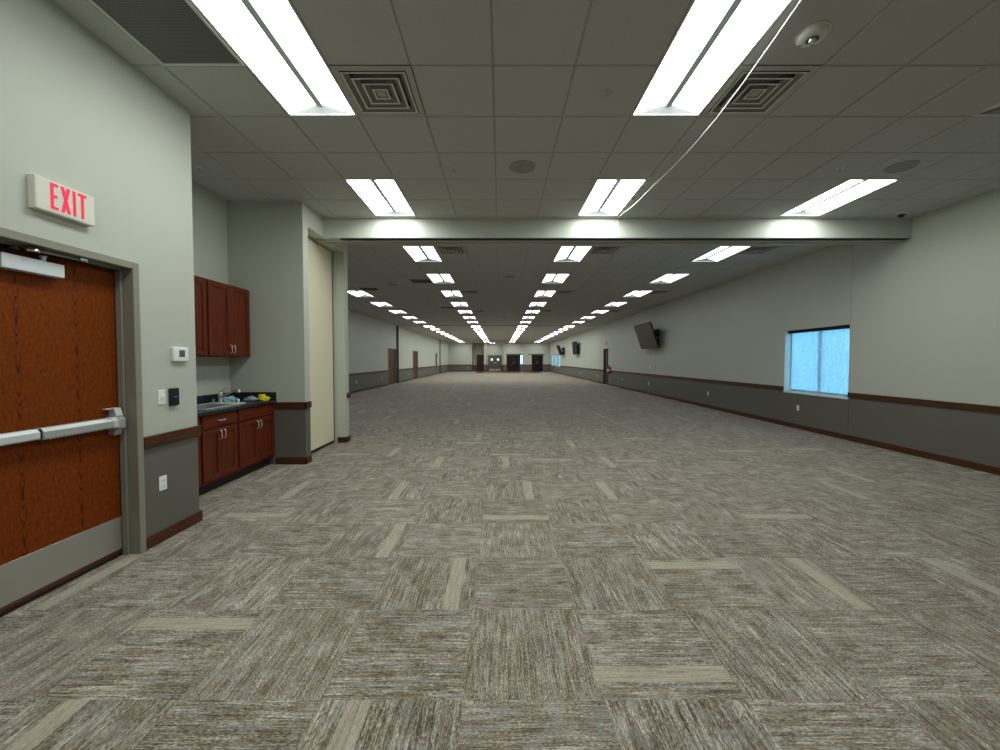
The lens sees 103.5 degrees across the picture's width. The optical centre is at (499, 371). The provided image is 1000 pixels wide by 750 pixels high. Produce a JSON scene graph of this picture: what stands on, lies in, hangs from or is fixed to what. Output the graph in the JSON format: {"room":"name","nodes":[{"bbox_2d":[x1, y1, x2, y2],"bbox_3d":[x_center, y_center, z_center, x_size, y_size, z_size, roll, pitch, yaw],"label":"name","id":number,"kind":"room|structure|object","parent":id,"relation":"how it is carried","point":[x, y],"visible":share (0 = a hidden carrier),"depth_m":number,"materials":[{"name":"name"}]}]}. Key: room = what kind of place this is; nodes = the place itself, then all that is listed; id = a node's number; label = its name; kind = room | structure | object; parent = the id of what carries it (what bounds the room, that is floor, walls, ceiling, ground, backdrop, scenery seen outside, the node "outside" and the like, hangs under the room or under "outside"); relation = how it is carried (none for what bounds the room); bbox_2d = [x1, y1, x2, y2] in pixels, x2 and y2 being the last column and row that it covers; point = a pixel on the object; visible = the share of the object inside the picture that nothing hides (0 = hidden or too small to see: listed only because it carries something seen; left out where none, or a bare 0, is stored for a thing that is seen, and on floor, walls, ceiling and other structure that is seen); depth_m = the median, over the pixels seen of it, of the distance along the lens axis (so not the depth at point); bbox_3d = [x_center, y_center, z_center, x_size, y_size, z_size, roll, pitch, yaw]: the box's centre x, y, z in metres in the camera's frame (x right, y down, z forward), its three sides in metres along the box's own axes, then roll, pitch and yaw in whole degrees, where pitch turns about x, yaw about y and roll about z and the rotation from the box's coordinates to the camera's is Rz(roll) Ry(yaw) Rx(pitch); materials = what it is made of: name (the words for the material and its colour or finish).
{"room":"event hall","nodes":[
{"label":"event hall","id":0,"kind":"room"},
{"bbox_2d":[0,0,198,536],"bbox_3d":[-3.340,-0.415,0.150,1.240,3.741,6.725,0,2,0],"label":"wall","id":1,"kind":"structure","parent":0,"point":[75,114],"depth_m":2.82,"materials":[{"name":"paint"}]},
{"bbox_2d":[27,174,94,226],"bbox_3d":[-2.696,-1.050,2.434,0.049,0.190,0.335,0,2,0],"label":"exit sign","id":2,"kind":"object","parent":1,"relation":"attached to","point":[45,195],"visible":1,"depth_m":2.40,"materials":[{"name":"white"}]},
{"bbox_2d":[0,553,122,617],"bbox_3d":[-2.864,1.379,2.502,0.072,0.010,0.927,0,2,0],"label":"trim","id":3,"kind":"structure","parent":1,"relation":"attached to","point":[107,561],"depth_m":2.52,"materials":[{"name":"brown metal"}]},
{"bbox_2d":[0,246,122,614],"bbox_3d":[-2.850,0.312,2.469,0.049,2.109,0.921,0,2,0],"label":"door","id":4,"kind":"structure","parent":1,"relation":"in","point":[60,512],"depth_m":2.50,"materials":[{"name":"red wood"}]},
{"bbox_2d":[0,245,87,277],"bbox_3d":[-2.772,-0.666,2.398,0.116,0.150,0.425,0,2,0],"label":"door closer","id":5,"kind":"object","parent":4,"relation":"attached to","point":[8,261],"depth_m":2.33,"materials":[{"name":"metal"}]},
{"bbox_2d":[0,407,125,445],"bbox_3d":[-2.792,0.372,2.466,0.075,0.197,0.868,0,2,0],"label":"bar","id":6,"kind":"object","parent":4,"relation":"attached to","point":[115,422],"visible":1,"depth_m":2.54,"materials":[{"name":"metal"}]},
{"bbox_2d":[0,227,146,554],"bbox_3d":[-2.796,0.295,2.469,0.188,2.180,1.027,0,2,0],"label":"door frame","id":7,"kind":"structure","parent":1,"relation":"attached to","point":[126,273],"depth_m":2.92,"materials":[{"name":"paint"}]},
{"bbox_2d":[157,390,165,404],"bbox_3d":[-2.714,0.202,3.165,0.012,0.117,0.073,0,2,0],"label":"light switch","id":8,"kind":"object","parent":1,"relation":"attached to","point":[161,393],"visible":1,"depth_m":3.16,"materials":[{"name":"white plastic"}]},
{"bbox_2d":[159,475,166,491],"bbox_3d":[-2.716,0.895,3.177,0.009,0.117,0.073,0,2,0],"label":"wall outlet","id":9,"kind":"object","parent":1,"relation":"attached to","point":[163,479],"visible":1,"depth_m":3.17,"materials":[{"name":"white plastic"}]},
{"bbox_2d":[143,425,201,448],"bbox_3d":[-2.711,0.624,0.293,0.025,0.090,6.547,0,2,0],"label":"chair rail","id":10,"kind":"object","parent":1,"relation":"attached to","point":[176,435],"visible":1,"depth_m":3.24,"materials":[{"name":"brown wood"}]},
{"bbox_2d":[168,388,178,405],"bbox_3d":[-2.707,0.205,3.273,0.025,0.144,0.084,0,2,0],"label":"card reader","id":11,"kind":"object","parent":1,"relation":"attached to","point":[173,392],"visible":1,"depth_m":3.25,"materials":[{"name":"black plastic"}]},
{"bbox_2d":[146,510,202,549],"bbox_3d":[-2.715,1.402,0.316,0.017,0.098,6.547,0,2,0],"label":"baseboard","id":12,"kind":"structure","parent":1,"relation":"attached to","point":[170,531],"depth_m":3.27,"materials":[{"name":"brown wood"}]},
{"bbox_2d":[171,347,188,361],"bbox_3d":[-2.705,-0.148,3.332,0.030,0.120,0.158,0,2,0],"label":"thermostat","id":13,"kind":"object","parent":1,"relation":"attached to","point":[178,354],"visible":1,"depth_m":3.31,"materials":[{"name":"white plastic"}]},
{"bbox_2d":[197,392,230,404],"bbox_3d":[-3.748,0.362,4.508,0.020,0.105,1.936,0,2,0],"label":"backsplash","id":14,"kind":"structure","parent":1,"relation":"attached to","point":[203,399],"depth_m":5.05,"materials":[{"name":"black stone"}]},
{"bbox_2d":[192,182,229,395],"bbox_3d":[-3.860,-0.552,4.640,0.200,3.741,2.260,0,2,0],"label":"wall","id":15,"kind":"structure","parent":0,"point":[209,211],"depth_m":5.12,"materials":[{"name":"paint"}]},
{"bbox_2d":[194,275,207,356],"bbox_3d":[-3.591,-0.633,4.275,0.333,0.925,0.783,0,2,0],"label":"upper cabinet","id":16,"kind":"object","parent":15,"relation":"attached to","point":[199,282],"visible":0.12,"depth_m":4.57,"materials":[{"name":"brown wood"}]},
{"bbox_2d":[205,278,249,356],"bbox_3d":[-3.591,-0.657,5.066,0.333,0.925,0.796,0,2,0],"label":"upper cabinet","id":17,"kind":"object","parent":15,"relation":"attached to","point":[228,315],"visible":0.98,"depth_m":5.00,"materials":[{"name":"brown wood"}]},
{"bbox_2d":[226,201,310,463],"bbox_3d":[-3.240,-0.580,5.542,1.040,3.741,0.145,0,2,0],"label":"wall","id":18,"kind":"structure","parent":0,"point":[267,242],"depth_m":5.46,"materials":[{"name":"paint"}]},
{"bbox_2d":[231,392,275,399],"bbox_3d":[-3.438,0.333,5.487,0.640,0.105,0.020,0,2,0],"label":"backsplash","id":19,"kind":"structure","parent":18,"relation":"attached to","point":[241,395],"depth_m":5.48,"materials":[{"name":"black stone"}]},
{"bbox_2d":[275,401,311,408],"bbox_3d":[-2.917,0.464,5.563,0.437,0.090,0.167,0,2,0],"label":"chair rail","id":20,"kind":"object","parent":18,"relation":"attached to","point":[278,405],"visible":1,"depth_m":5.48,"materials":[{"name":"brown wood"}]},
{"bbox_2d":[276,455,311,463],"bbox_3d":[-2.922,1.241,5.591,0.436,0.098,0.159,0,2,0],"label":"baseboard","id":21,"kind":"structure","parent":18,"relation":"attached to","point":[279,460],"depth_m":5.51,"materials":[{"name":"brown wood"}]},
{"bbox_2d":[307,206,343,251],"bbox_3d":[-3.120,-0.602,6.265,0.800,3.741,1.300,0,2,0],"label":"wall pocket header","id":22,"kind":"structure","parent":0,"point":[315,221],"depth_m":5.94,"materials":[{"name":"paint"}]},
{"bbox_2d":[308,238,334,452],"bbox_3d":[-2.985,-0.407,6.264,0.140,3.328,1.268,0,2,0],"label":"partition panel","id":23,"kind":"object","parent":22,"relation":"hanging from","point":[320,275],"visible":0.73,"depth_m":6.41,"materials":[{"name":"beige fabric"}]},
{"bbox_2d":[332,244,348,442],"bbox_3d":[-4.710,-0.624,6.989,3.980,3.741,0.150,0,2,0],"label":"wall","id":24,"kind":"structure","parent":0,"point":[339,259],"depth_m":6.93,"materials":[{"name":"paint"}]},
{"bbox_2d":[337,435,350,442],"bbox_3d":[-4.602,1.197,7.046,3.796,0.098,0.180,0,2,0],"label":"baseboard","id":25,"kind":"structure","parent":24,"relation":"attached to","point":[348,438],"depth_m":6.96,"materials":[{"name":"wood"}]},
{"bbox_2d":[348,309,448,391],"bbox_3d":[-6.600,-1.284,28.664,0.200,3.741,43.220,0,2,0],"label":"wall","id":26,"kind":"structure","parent":0,"point":[369,338],"depth_m":21.80,"materials":[{"name":"paint"}]},
{"bbox_2d":[388,349,394,383],"bbox_3d":[-6.543,-0.328,23.766,0.105,2.105,1.724,0,2,0],"label":"door","id":27,"kind":"structure","parent":26,"relation":"in","point":[391,352],"depth_m":23.79,"materials":[{"name":"brown wood"}]},
{"bbox_2d":[388,348,396,384],"bbox_3d":[-6.559,-0.349,23.765,0.142,2.170,1.830,0,2,0],"label":"door frame","id":28,"kind":"structure","parent":26,"relation":"attached to","point":[388,348],"depth_m":24.63,"materials":[{"name":"paint"}]},
{"bbox_2d":[396,325,398,382],"bbox_3d":[-6.490,-1.119,24.959,0.040,3.637,0.500,0,2,0],"label":"trim","id":29,"kind":"structure","parent":26,"relation":"attached to","point":[397,327],"depth_m":24.87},
{"bbox_2d":[349,365,446,375],"bbox_3d":[-6.490,-0.236,28.556,0.025,0.090,42.900,0,2,0],"label":"chair rail","id":30,"kind":"object","parent":26,"relation":"attached to","point":[351,374],"visible":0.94,"depth_m":21.18,"materials":[{"name":"brown wood"}]},
{"bbox_2d":[349,371,448,392],"bbox_3d":[-6.495,0.541,28.580,0.017,0.098,42.900,0,2,0],"label":"baseboard","id":31,"kind":"structure","parent":26,"relation":"attached to","point":[359,390],"depth_m":21.39,"materials":[{"name":"brown wood"}]},
{"bbox_2d":[413,351,416,378],"bbox_3d":[-6.543,-0.528,30.323,0.105,2.105,1.744,0,2,0],"label":"door","id":32,"kind":"structure","parent":26,"relation":"in","point":[414,352],"depth_m":30.18,"materials":[{"name":"brown wood"}]},
{"bbox_2d":[449,343,549,370],"bbox_3d":[-0.060,-1.972,51.264,13.280,3.741,2.600,0,2,0],"label":"wall","id":33,"kind":"structure","parent":0,"point":[460,359],"depth_m":49.98,"materials":[{"name":"paint"}]},
{"bbox_2d":[477,355,483,370],"bbox_3d":[-2.590,-1.181,51.577,0.920,2.140,0.162,0,2,0],"label":"door","id":34,"kind":"structure","parent":33,"relation":"in","point":[480,358],"depth_m":51.55,"materials":[{"name":"brown wood"}]},
{"bbox_2d":[488,355,501,370],"bbox_3d":[-0.675,-1.185,52.392,1.750,2.100,0.132,0,2,0],"label":"door","id":35,"kind":"structure","parent":33,"relation":"in","point":[494,361],"depth_m":52.35,"materials":[{"name":"grey paint"}]},
{"bbox_2d":[506,355,519,370],"bbox_3d":[1.685,-1.130,50.068,1.730,2.130,0.162,0,2,0],"label":"door","id":36,"kind":"structure","parent":33,"relation":"in","point":[512,361],"depth_m":50.05,"materials":[{"name":"grey paint"}]},
{"bbox_2d":[532,355,542,370],"bbox_3d":[4.740,-1.130,50.068,1.480,2.130,0.162,0,2,0],"label":"door","id":37,"kind":"structure","parent":33,"relation":"in","point":[537,360],"depth_m":50.05,"materials":[{"name":"grey paint"}]},
{"bbox_2d":[0,371,999,749],"bbox_3d":[-0.035,0.698,25.033,13.330,0.001,56.400,0,2,0],"label":"floor","id":38,"kind":"structure","parent":0,"point":[544,560],"depth_m":2.34,"materials":[{"name":"carpet"}]},
{"bbox_2d":[197,417,200,487],"bbox_3d":[-3.433,0.909,3.858,0.646,0.868,0.601,0,2,0],"label":"base cabinet","id":39,"kind":"object","parent":38,"relation":"on","point":[198,418],"visible":0.02,"depth_m":4.12,"materials":[{"name":"brown wood"}]},
{"bbox_2d":[199,410,237,495],"bbox_3d":[-3.433,0.891,4.452,0.646,0.868,0.583,0,2,0],"label":"base cabinet","id":40,"kind":"object","parent":38,"relation":"on","point":[219,437],"visible":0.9,"depth_m":4.41,"materials":[{"name":"brown wood"}]},
{"bbox_2d":[232,403,274,480],"bbox_3d":[-3.433,0.870,5.128,0.646,0.868,0.766,0,2,0],"label":"base cabinet","id":41,"kind":"object","parent":38,"relation":"on","point":[255,425],"visible":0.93,"depth_m":5.07,"materials":[{"name":"brown wood"}]},
{"bbox_2d":[197,392,276,416],"bbox_3d":[-3.438,0.381,4.519,0.640,0.143,1.957,0,2,0],"label":"countertop","id":42,"kind":"structure","parent":41,"relation":"on","point":[203,399],"depth_m":5.07,"materials":[{"name":"black stone"}]},
{"bbox_2d":[197,402,245,409],"bbox_3d":[-3.470,0.486,4.699,0.450,0.182,0.675,0,2,0],"label":"sink","id":43,"kind":"object","parent":42,"relation":"in","point":[206,406],"visible":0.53,"depth_m":4.90,"materials":[{"name":"metal"}]},
{"bbox_2d":[197,404,231,408],"bbox_3d":[-3.470,0.493,4.647,0.376,0.170,0.516,0,2,0],"label":"basin","id":44,"kind":"object","parent":43,"relation":"in","point":[201,406],"depth_m":4.90,"materials":[{"name":"metal"}]},
{"bbox_2d":[218,388,240,402],"bbox_3d":[-3.400,0.296,4.953,0.318,0.193,0.055,0,2,9],"label":"faucet","id":45,"kind":"object","parent":42,"relation":"on","point":[220,394],"visible":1,"depth_m":4.95,"materials":[{"name":"silver metal"}]},
{"bbox_2d":[222,396,237,401],"bbox_3d":[-3.529,0.352,5.130,0.209,0.086,0.147,1,2,19],"label":"cleaning cloth","id":46,"kind":"object","parent":42,"relation":"on","point":[230,398],"visible":0.73,"depth_m":5.09,"materials":[{"name":"fabric"}]},
{"bbox_2d":[243,396,258,400],"bbox_3d":[-3.320,0.355,5.275,0.210,0.072,0.106,0,2,5],"label":"cleaning cloth","id":47,"kind":"object","parent":42,"relation":"on","point":[250,398],"visible":0.99,"depth_m":5.24,"materials":[{"name":"fabric"}]},
{"bbox_2d":[258,394,269,400],"bbox_3d":[-3.194,0.344,5.338,0.154,0.090,0.104,-1,2,-29],"label":"cleaning cloth","id":48,"kind":"object","parent":42,"relation":"on","point":[261,397],"visible":0.99,"depth_m":5.31,"materials":[{"name":"fabric"}]},
{"bbox_2d":[475,371,541,372],"bbox_3d":[1.000,-0.010,48.167,7.800,0.005,8.490,0,2,0],"label":"floor plank","id":49,"kind":"structure","parent":0,"point":[477,371],"depth_m":45.85,"materials":[{"name":"brown wood"}]},
{"bbox_2d":[51,0,999,343],"bbox_3d":[-0.085,-2.936,24.762,12.870,0.008,55.720,0,2,0],"label":"ceiling","id":50,"kind":"structure","parent":0,"point":[500,83],"depth_m":3.91,"materials":[{"name":"tile"}]},
{"bbox_2d":[88,0,244,65],"bbox_3d":[-2.187,-2.280,2.305,0.604,0.076,1.214,0,2,0],"label":"ceiling vent","id":51,"kind":"object","parent":50,"relation":"in","point":[173,32],"visible":0.98,"depth_m":2.61,"materials":[{"name":"grey metal"}]},
{"bbox_2d":[190,0,356,115],"bbox_3d":[-1.577,-2.316,2.914,0.608,0.102,1.218,0,2,0],"label":"ceiling light","id":52,"kind":"object","parent":50,"relation":"attached to","point":[270,37],"depth_m":2.83,"materials":[{"name":"white plastic"}]},
{"bbox_2d":[348,291,373,296],"bbox_3d":[-4.627,-2.623,13.012,0.608,0.102,1.218,0,2,0],"label":"ceiling light","id":53,"kind":"object","parent":50,"relation":"attached to","point":[355,293],"depth_m":13.19,"materials":[{"name":"white plastic"}]},
{"bbox_2d":[356,287,381,290],"bbox_3d":[-4.017,-2.579,12.098,0.604,0.076,0.604,0,2,0],"label":"ceiling vent","id":54,"kind":"object","parent":50,"relation":"in","point":[360,288],"visible":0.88,"depth_m":12.01,"materials":[{"name":"grey metal"}]},
{"bbox_2d":[329,65,425,116],"bbox_3d":[-0.967,-2.313,3.219,0.604,0.087,0.604,0,2,0],"label":"ceiling vent","id":55,"kind":"object","parent":50,"relation":"in","point":[371,90],"visible":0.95,"depth_m":3.21,"materials":[{"name":"grey metal"}]},
{"bbox_2d":[344,179,415,215],"bbox_3d":[-1.577,-2.390,5.353,0.608,0.102,1.218,0,2,0],"label":"ceiling light","id":56,"kind":"object","parent":50,"relation":"attached to","point":[383,197],"depth_m":5.33,"materials":[{"name":"white plastic"}]},
{"bbox_2d":[370,302,393,306],"bbox_3d":[-4.627,-2.698,15.451,0.608,0.102,1.218,0,2,0],"label":"ceiling light","id":57,"kind":"object","parent":50,"relation":"attached to","point":[380,304],"depth_m":15.69,"materials":[{"name":"white plastic"}]},
{"bbox_2d":[388,310,407,313],"bbox_3d":[-4.627,-2.772,17.890,0.608,0.102,1.218,0,2,0],"label":"ceiling light","id":58,"kind":"object","parent":50,"relation":"attached to","point":[392,311],"depth_m":18.06,"materials":[{"name":"white plastic"}]},
{"bbox_2d":[408,279,432,282],"bbox_3d":[-2.187,-2.541,10.879,0.604,0.076,0.604,0,2,0],"label":"ceiling vent","id":59,"kind":"object","parent":50,"relation":"in","point":[410,280],"visible":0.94,"depth_m":10.80,"materials":[{"name":"grey metal"}]},
{"bbox_2d":[402,246,442,261],"bbox_3d":[-1.577,-2.475,8.134,0.608,0.102,1.218,0,2,0],"label":"ceiling light","id":60,"kind":"object","parent":50,"relation":"attached to","point":[418,253],"depth_m":8.20,"materials":[{"name":"white plastic"}]},
{"bbox_2d":[426,274,454,282],"bbox_3d":[-1.577,-2.549,10.573,0.608,0.102,1.218,0,2,0],"label":"ceiling light","id":61,"kind":"object","parent":50,"relation":"attached to","point":[435,278],"depth_m":10.66,"materials":[{"name":"white plastic"}]},
{"bbox_2d":[434,246,467,254],"bbox_3d":[-0.967,-2.453,7.830,0.604,0.087,0.604,0,2,0],"label":"ceiling vent","id":62,"kind":"object","parent":50,"relation":"in","point":[441,250],"visible":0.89,"depth_m":7.88,"materials":[{"name":"grey metal"}]},
{"bbox_2d":[441,291,462,296],"bbox_3d":[-1.577,-2.623,13.012,0.608,0.102,1.218,0,2,0],"label":"ceiling light","id":63,"kind":"object","parent":50,"relation":"attached to","point":[445,293],"depth_m":13.19,"materials":[{"name":"white plastic"}]},
{"bbox_2d":[450,302,468,306],"bbox_3d":[-1.577,-2.698,15.451,0.608,0.102,1.218,0,2,0],"label":"ceiling light","id":64,"kind":"object","parent":50,"relation":"attached to","point":[455,304],"depth_m":15.67,"materials":[{"name":"white plastic"}]},
{"bbox_2d":[457,310,472,313],"bbox_3d":[-1.577,-2.772,17.890,0.608,0.102,1.218,0,2,0],"label":"ceiling light","id":65,"kind":"object","parent":50,"relation":"attached to","point":[459,311],"depth_m":18.11,"materials":[{"name":"white plastic"}]},
{"bbox_2d":[462,316,475,318],"bbox_3d":[-1.577,-2.846,20.329,0.608,0.102,1.218,0,2,0],"label":"ceiling light","id":66,"kind":"object","parent":50,"relation":"attached to","point":[464,317],"depth_m":20.52,"materials":[{"name":"white plastic"}]},
{"bbox_2d":[460,291,479,293],"bbox_3d":[-0.967,-2.602,12.708,0.604,0.087,0.604,0,2,0],"label":"ceiling vent","id":67,"kind":"object","parent":50,"relation":"in","point":[462,292],"visible":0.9,"depth_m":12.70,"materials":[{"name":"grey metal"}]},
{"bbox_2d":[397,325,600,325],"bbox_3d":[-0.085,-2.934,24.903,12.830,0.045,0.180,0,2,0],"label":"track","id":68,"kind":"object","parent":50,"relation":"attached to","point":[397,325],"visible":1,"depth_m":24.81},
{"bbox_2d":[510,160,534,172],"bbox_3d":[0.253,-2.310,4.440,0.292,0.006,0.292,0,2,0],"label":"ceiling speaker","id":69,"kind":"object","parent":50,"relation":"attached to","point":[521,166],"visible":1,"depth_m":4.43},
{"bbox_2d":[525,310,539,313],"bbox_3d":[1.473,-2.772,17.890,0.608,0.102,1.218,0,2,0],"label":"ceiling light","id":70,"kind":"object","parent":50,"relation":"attached to","point":[527,311],"depth_m":18.09,"materials":[{"name":"white plastic"}]},
{"bbox_2d":[529,302,546,306],"bbox_3d":[1.473,-2.698,15.451,0.608,0.102,1.218,0,2,0],"label":"ceiling light","id":71,"kind":"object","parent":50,"relation":"attached to","point":[532,304],"depth_m":15.70,"materials":[{"name":"white plastic"}]},
{"bbox_2d":[534,291,555,296],"bbox_3d":[1.473,-2.623,13.012,0.608,0.102,1.218,0,2,0],"label":"ceiling light","id":72,"kind":"object","parent":50,"relation":"attached to","point":[538,293],"depth_m":13.19,"materials":[{"name":"white plastic"}]},
{"bbox_2d":[541,274,569,282],"bbox_3d":[1.473,-2.549,10.573,0.608,0.102,1.218,0,2,0],"label":"ceiling light","id":73,"kind":"object","parent":50,"relation":"attached to","point":[549,278],"depth_m":10.66,"materials":[{"name":"white plastic"}]},
{"bbox_2d":[554,291,574,293],"bbox_3d":[2.083,-2.602,12.708,0.604,0.087,0.604,0,2,0],"label":"ceiling vent","id":74,"kind":"object","parent":50,"relation":"in","point":[556,292],"visible":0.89,"depth_m":12.71,"materials":[{"name":"grey metal"}]},
{"bbox_2d":[553,246,591,261],"bbox_3d":[1.473,-2.475,8.134,0.608,0.102,1.218,0,2,0],"label":"ceiling light","id":75,"kind":"object","parent":50,"relation":"attached to","point":[565,253],"depth_m":8.20,"materials":[{"name":"white plastic"}]},
{"bbox_2d":[590,310,609,313],"bbox_3d":[4.523,-2.772,17.890,0.608,0.102,1.218,0,2,0],"label":"ceiling light","id":76,"kind":"object","parent":50,"relation":"attached to","point":[596,311],"depth_m":18.11,"materials":[{"name":"white plastic"}]},
{"bbox_2d":[586,246,623,254],"bbox_3d":[2.083,-2.453,7.830,0.604,0.087,0.604,0,2,0],"label":"ceiling vent","id":77,"kind":"object","parent":50,"relation":"in","point":[595,250],"visible":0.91,"depth_m":7.89,"materials":[{"name":"grey metal"}]},
{"bbox_2d":[599,89,611,97],"bbox_3d":[0.863,-2.272,3.220,0.100,0.008,0.100,0,2,0],"label":"sprinkler cover","id":78,"kind":"object","parent":50,"relation":"attached to","point":[605,93],"visible":1,"depth_m":3.21,"materials":[{"name":"metal"}]},
{"bbox_2d":[577,178,646,215],"bbox_3d":[1.473,-2.390,5.353,0.608,0.102,1.218,0,2,0],"label":"ceiling light","id":79,"kind":"object","parent":50,"relation":"attached to","point":[607,197],"depth_m":5.33,"materials":[{"name":"white plastic"}]},
{"bbox_2d":[604,302,626,306],"bbox_3d":[4.523,-2.698,15.451,0.608,0.102,1.218,0,2,0],"label":"ceiling light","id":80,"kind":"object","parent":50,"relation":"attached to","point":[612,304],"depth_m":15.72,"materials":[{"name":"white plastic"}]},
{"bbox_2d":[323,218,911,239],"bbox_3d":[1.810,-2.267,6.182,9.080,0.406,0.256,0,2,0],"label":"beam","id":81,"kind":"structure","parent":50,"relation":"attached to","point":[333,228],"depth_m":6.06,"materials":[{"name":"paint"}]},
{"bbox_2d":[316,240,904,243],"bbox_3d":[1.730,-2.052,6.224,9.200,0.029,0.144,0,2,0],"label":"track","id":82,"kind":"object","parent":81,"relation":"attached to","point":[319,241],"visible":1,"depth_m":6.17,"materials":[{"name":"metal"}]},
{"bbox_2d":[340,238,909,239],"bbox_3d":[1.920,-2.060,6.109,8.780,0.006,0.086,0,2,0],"label":"trim","id":83,"kind":"structure","parent":81,"relation":"attached to","point":[340,238],"depth_m":6.07,"materials":[{"name":"metal"}]},
{"bbox_2d":[623,291,651,296],"bbox_3d":[4.523,-2.623,13.012,0.608,0.102,1.218,0,2,0],"label":"ceiling light","id":84,"kind":"object","parent":50,"relation":"attached to","point":[633,293],"depth_m":13.17,"materials":[{"name":"white plastic"}]},
{"bbox_2d":[647,291,670,293],"bbox_3d":[5.133,-2.602,12.708,0.604,0.087,0.604,0,2,0],"label":"ceiling vent","id":85,"kind":"object","parent":50,"relation":"in","point":[652,292],"visible":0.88,"depth_m":12.72,"materials":[{"name":"grey metal"}]},
{"bbox_2d":[650,274,689,282],"bbox_3d":[4.523,-2.549,10.573,0.608,0.102,1.218,0,2,0],"label":"ceiling light","id":86,"kind":"object","parent":50,"relation":"attached to","point":[667,278],"depth_m":10.64,"materials":[{"name":"white plastic"}]},
{"bbox_2d":[617,0,801,218],"bbox_3d":[1.800,-2.204,4.036,0.024,0.198,4.032,0,2,0],"label":"cord","id":87,"kind":"object","parent":50,"relation":"hanging from","point":[800,0],"visible":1,"depth_m":3.02,"materials":[{"name":"white plastic"}]},
{"bbox_2d":[631,0,792,115],"bbox_3d":[1.473,-2.316,2.914,0.608,0.102,1.218,0,2,0],"label":"ceiling light","id":88,"kind":"object","parent":50,"relation":"attached to","point":[713,38],"depth_m":2.83,"materials":[{"name":"white plastic"}]},
{"bbox_2d":[690,246,751,261],"bbox_3d":[4.523,-2.475,8.134,0.608,0.102,1.218,0,2,0],"label":"ceiling light","id":89,"kind":"object","parent":50,"relation":"attached to","point":[719,253],"depth_m":8.19,"materials":[{"name":"white plastic"}]},
{"bbox_2d":[734,246,782,254],"bbox_3d":[5.133,-2.453,7.830,0.604,0.087,0.604,0,2,0],"label":"ceiling vent","id":90,"kind":"object","parent":50,"relation":"in","point":[754,250],"visible":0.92,"depth_m":7.88,"materials":[{"name":"grey metal"}]},
{"bbox_2d":[699,65,821,116],"bbox_3d":[2.083,-2.313,3.219,0.604,0.087,0.604,0,2,0],"label":"ceiling vent","id":91,"kind":"object","parent":50,"relation":"in","point":[766,87],"visible":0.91,"depth_m":3.21,"materials":[{"name":"white metal"}]},
{"bbox_2d":[794,20,831,47],"bbox_3d":[2.083,-2.222,2.627,0.196,0.072,0.196,0,2,0],"label":"fire alarm strobe","id":92,"kind":"object","parent":50,"relation":"attached to","point":[812,34],"visible":1,"depth_m":2.59,"materials":[{"name":"white plastic"}]},
{"bbox_2d":[779,179,899,215],"bbox_3d":[4.523,-2.390,5.353,0.608,0.102,1.218,0,2,0],"label":"ceiling light","id":93,"kind":"object","parent":50,"relation":"attached to","point":[850,190],"depth_m":5.33,"materials":[{"name":"white plastic"}]},
{"bbox_2d":[883,160,919,172],"bbox_3d":[4.523,-2.310,4.440,0.292,0.006,0.292,0,2,0],"label":"ceiling speaker","id":94,"kind":"object","parent":50,"relation":"attached to","point":[902,166],"visible":1,"depth_m":4.43},
{"bbox_2d":[896,211,906,217],"bbox_3d":[5.940,-2.322,5.832,0.110,0.068,0.110,0,2,0],"label":"dome camera","id":95,"kind":"object","parent":50,"relation":"attached to","point":[900,214],"visible":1,"depth_m":5.81,"materials":[{"name":"black plastic"}]},
{"bbox_2d":[972,101,999,115],"bbox_3d":[4.523,-2.316,2.914,0.608,0.102,1.218,0,2,0],"label":"ceiling vent","id":96,"kind":"object","parent":50,"relation":"attached to","point":[994,110],"depth_m":3.49,"materials":[{"name":"white metal"}]},
{"bbox_2d":[550,188,999,467],"bbox_3d":[6.455,-1.127,23.527,0.250,3.741,53.500,0,2,0],"label":"wall","id":97,"kind":"structure","parent":0,"point":[922,311],"depth_m":6.80,"materials":[{"name":"paint"}]},
{"bbox_2d":[556,345,563,354],"bbox_3d":[6.014,-2.159,39.152,0.631,0.988,1.860,0,2,0],"label":"wall screen","id":98,"kind":"object","parent":97,"relation":"attached to","point":[557,346],"visible":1,"depth_m":38.80,"materials":[{"name":"black plastic"}]},
{"bbox_2d":[572,341,578,354],"bbox_3d":[6.163,-1.939,31.956,0.333,1.049,1.860,0,2,0],"label":"wall screen","id":99,"kind":"object","parent":97,"relation":"attached to","point":[575,347],"visible":1,"depth_m":31.63,"materials":[{"name":"black plastic"}]},
{"bbox_2d":[603,348,607,383],"bbox_3d":[6.389,-0.327,23.561,0.142,2.140,1.020,0,2,0],"label":"door frame","id":100,"kind":"structure","parent":97,"relation":"attached to","point":[607,348],"depth_m":24.04,"materials":[{"name":"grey metal"}]},
{"bbox_2d":[604,349,607,383],"bbox_3d":[6.372,-0.307,23.562,0.105,2.075,0.914,0,2,0],"label":"door","id":101,"kind":"structure","parent":97,"relation":"in","point":[606,351],"depth_m":23.60,"materials":[{"name":"brown metal"}]},
{"bbox_2d":[634,322,658,348],"bbox_3d":[6.040,-1.464,16.063,0.580,1.004,1.860,0,2,0],"label":"wall screen","id":102,"kind":"object","parent":97,"relation":"attached to","point":[648,337],"visible":1,"depth_m":15.82,"materials":[{"name":"black plastic"}]},
{"bbox_2d":[550,371,999,474],"bbox_3d":[6.324,0.695,23.532,0.017,0.098,53.000,0,2,0],"label":"baseboard","id":103,"kind":"structure","parent":97,"relation":"attached to","point":[941,458],"depth_m":7.00,"materials":[{"name":"brown wood"}]},
{"bbox_2d":[551,324,999,413],"bbox_3d":[6.439,-0.678,23.490,0.262,1.365,53.000,0,2,0],"label":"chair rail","id":104,"kind":"structure","parent":97,"relation":"in","point":[788,337],"depth_m":7.74,"materials":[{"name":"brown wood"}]},
{"bbox_2d":[788,325,849,395],"bbox_3d":[6.442,-0.233,7.957,0.105,1.306,1.614,0,2,0],"label":"window","id":105,"kind":"structure","parent":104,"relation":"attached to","point":[820,356],"depth_m":7.91,"materials":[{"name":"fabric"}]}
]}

